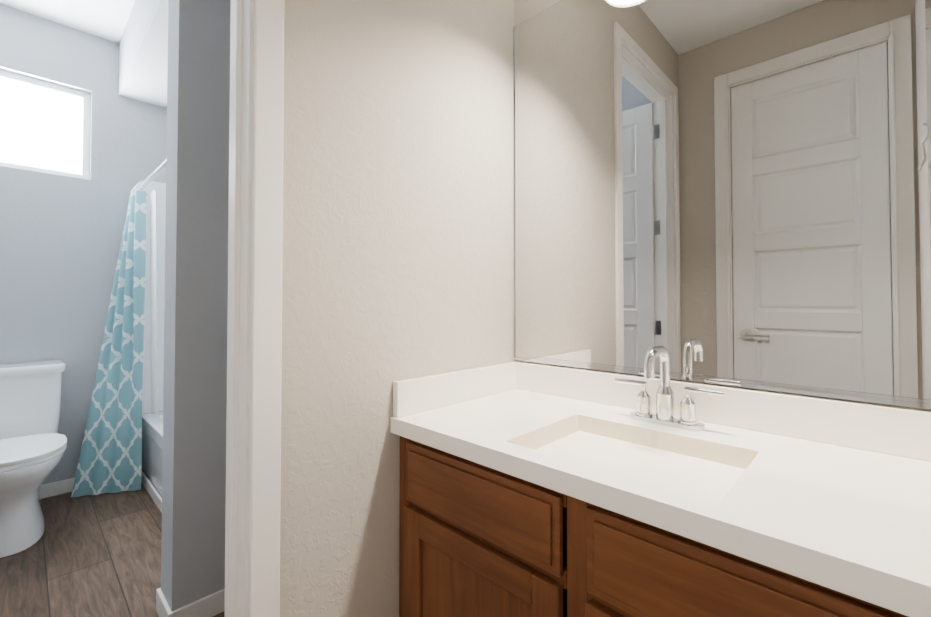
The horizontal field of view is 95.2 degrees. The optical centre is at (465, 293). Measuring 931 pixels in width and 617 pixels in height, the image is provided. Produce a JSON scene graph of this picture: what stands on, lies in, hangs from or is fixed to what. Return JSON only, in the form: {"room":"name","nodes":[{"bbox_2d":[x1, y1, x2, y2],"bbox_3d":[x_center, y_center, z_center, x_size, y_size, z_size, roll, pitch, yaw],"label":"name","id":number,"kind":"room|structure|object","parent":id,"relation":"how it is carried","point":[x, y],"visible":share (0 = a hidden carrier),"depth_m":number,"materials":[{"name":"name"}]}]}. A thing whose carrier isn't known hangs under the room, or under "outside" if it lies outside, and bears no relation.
{"room":"bathroom","nodes":[
{"label":"bathroom","id":0,"kind":"room"},
{"bbox_2d":[0,0,134,43],"bbox_3d":[-0.943,-1.672,1.462,4.050,0.190,2.300,-1,-1,44],"label":"ceiling","id":1,"kind":"structure","parent":0,"point":[106,19],"depth_m":2.49,"materials":[{"name":"white paint"}]},
{"bbox_2d":[0,3,166,484],"bbox_3d":[-2.323,-0.263,2.736,0.100,2.920,1.897,-1,-1,44],"label":"wall","id":2,"kind":"structure","parent":0,"point":[60,239],"depth_m":2.58,"materials":[{"name":"grey paint"}]},
{"bbox_2d":[0,70,90,179],"bbox_3d":[-2.594,-0.993,2.480,0.030,0.560,0.610,-1,-1,44],"label":"window","id":3,"kind":"structure","parent":2,"relation":"in","point":[44,127],"depth_m":2.55,"materials":[{"name":"white glass"}]},
{"bbox_2d":[39,478,74,498],"bbox_3d":[-2.544,1.152,2.398,0.014,0.078,1.080,-1,-1,44],"label":"baseboard","id":4,"kind":"structure","parent":2,"relation":"attached to","point":[64,486],"depth_m":2.52,"materials":[{"name":"white wood"}]},
{"bbox_2d":[141,470,161,512],"bbox_3d":[-1.588,1.149,2.256,1.590,0.078,0.013,-1,-1,44],"label":"baseboard","id":5,"kind":"structure","parent":2,"relation":"attached to","point":[146,483],"depth_m":2.49,"materials":[{"name":"white wood"}]},
{"bbox_2d":[0,483,224,616],"bbox_3d":[-0.943,1.203,1.410,4.050,0.060,2.300,-1,-1,44],"label":"floor","id":6,"kind":"structure","parent":0,"point":[99,555],"depth_m":1.87,"materials":[{"name":"brown wood"}]},
{"bbox_2d":[0,360,66,557],"bbox_3d":[-2.265,0.787,2.125,0.788,0.798,0.402,-1,-1,44],"label":"toilet","id":7,"kind":"object","parent":6,"relation":"on","point":[33,442],"visible":1,"depth_m":2.10,"materials":[{"name":"white ceramic"}]},
{"bbox_2d":[142,411,162,497],"bbox_3d":[-1.325,0.993,2.533,1.562,0.400,0.746,-1,-1,44],"label":"bathtub","id":8,"kind":"object","parent":6,"relation":"on","point":[152,443],"visible":0.19,"depth_m":2.59,"materials":[{"name":"white ceramic"}]},
{"bbox_2d":[390,346,930,616],"bbox_3d":[0.369,0.643,0.905,1.053,1.042,0.524,-1,-1,44],"label":"bathroom vanity","id":9,"kind":"object","parent":6,"relation":"on","point":[533,490],"visible":1,"depth_m":0.81,"materials":[{"name":"white stone"}]},
{"bbox_2d":[614,346,724,430],"bbox_3d":[0.456,0.218,1.004,0.252,0.189,0.136,-1,-1,44],"label":"faucet","id":10,"kind":"object","parent":9,"relation":"on","point":[664,419],"depth_m":1.02,"materials":[{"name":"silver metal"}]},
{"bbox_2d":[118,0,167,107],"bbox_3d":[-1.367,-1.459,2.534,1.590,0.334,0.896,-1,-1,44],"label":"soffit","id":11,"kind":"structure","parent":0,"point":[143,58],"depth_m":2.41,"materials":[{"name":"white paint"}]},
{"bbox_2d":[161,0,230,611],"bbox_3d":[-0.748,-0.279,1.889,0.165,2.920,0.939,-1,-1,44],"label":"wall","id":12,"kind":"structure","parent":0,"point":[195,366],"depth_m":1.54,"materials":[{"name":"grey paint"}]},
{"bbox_2d":[132,160,165,191],"bbox_3d":[-1.609,-0.682,2.267,1.565,0.044,0.044,-1,-1,44],"label":"curtain rod","id":13,"kind":"object","parent":12,"relation":"attached to","point":[155,173],"visible":0.23,"depth_m":2.42,"materials":[{"name":"white metal"}]},
{"bbox_2d":[71,181,157,496],"bbox_3d":[-2.112,0.245,2.571,0.361,1.886,0.368,-1,-1,44],"label":"curtain","id":14,"kind":"object","parent":13,"relation":"hanging from","point":[110,459],"visible":1,"depth_m":2.59,"materials":[{"name":"fabric"}]},
{"bbox_2d":[163,588,224,616],"bbox_3d":[-0.689,1.141,1.798,0.016,0.078,0.951,-1,-1,44],"label":"baseboard","id":15,"kind":"structure","parent":12,"relation":"attached to","point":[211,605],"depth_m":1.53,"materials":[{"name":"white wood"}]},
{"bbox_2d":[280,0,514,616],"bbox_3d":[-0.483,-0.297,0.880,0.115,2.920,1.767,-1,-1,44],"label":"wall","id":16,"kind":"structure","parent":0,"point":[397,259],"depth_m":1.06,"materials":[{"name":"white paint"}]},
{"bbox_2d":[224,0,283,616],"bbox_3d":[-0.740,-0.094,0.604,0.141,2.504,0.902,-1,-1,44],"label":"door frame","id":17,"kind":"structure","parent":16,"relation":"attached to","point":[266,337],"depth_m":0.86,"materials":[{"name":"white wood"}]},
{"bbox_2d":[513,0,930,410],"bbox_3d":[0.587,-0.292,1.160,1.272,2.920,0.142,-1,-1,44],"label":"mirror","id":18,"kind":"object","parent":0,"point":[737,193],"depth_m":1.02,"materials":[{"name":"clear glass"}]},
{"bbox_3d":[-0.262,-0.274,2.156,3.877,2.920,0.120,-1,-1,44],"label":"wall","id":19,"kind":"structure","parent":0,"visible":0},
{"bbox_2d":[142,180,165,413],"bbox_3d":[-1.319,0.013,2.557,1.590,1.558,0.758,-1,-1,44],"label":"wall","id":20,"kind":"structure","parent":19,"relation":"attached to","point":[160,187],"depth_m":2.89,"materials":[{"name":"white"}]}
]}

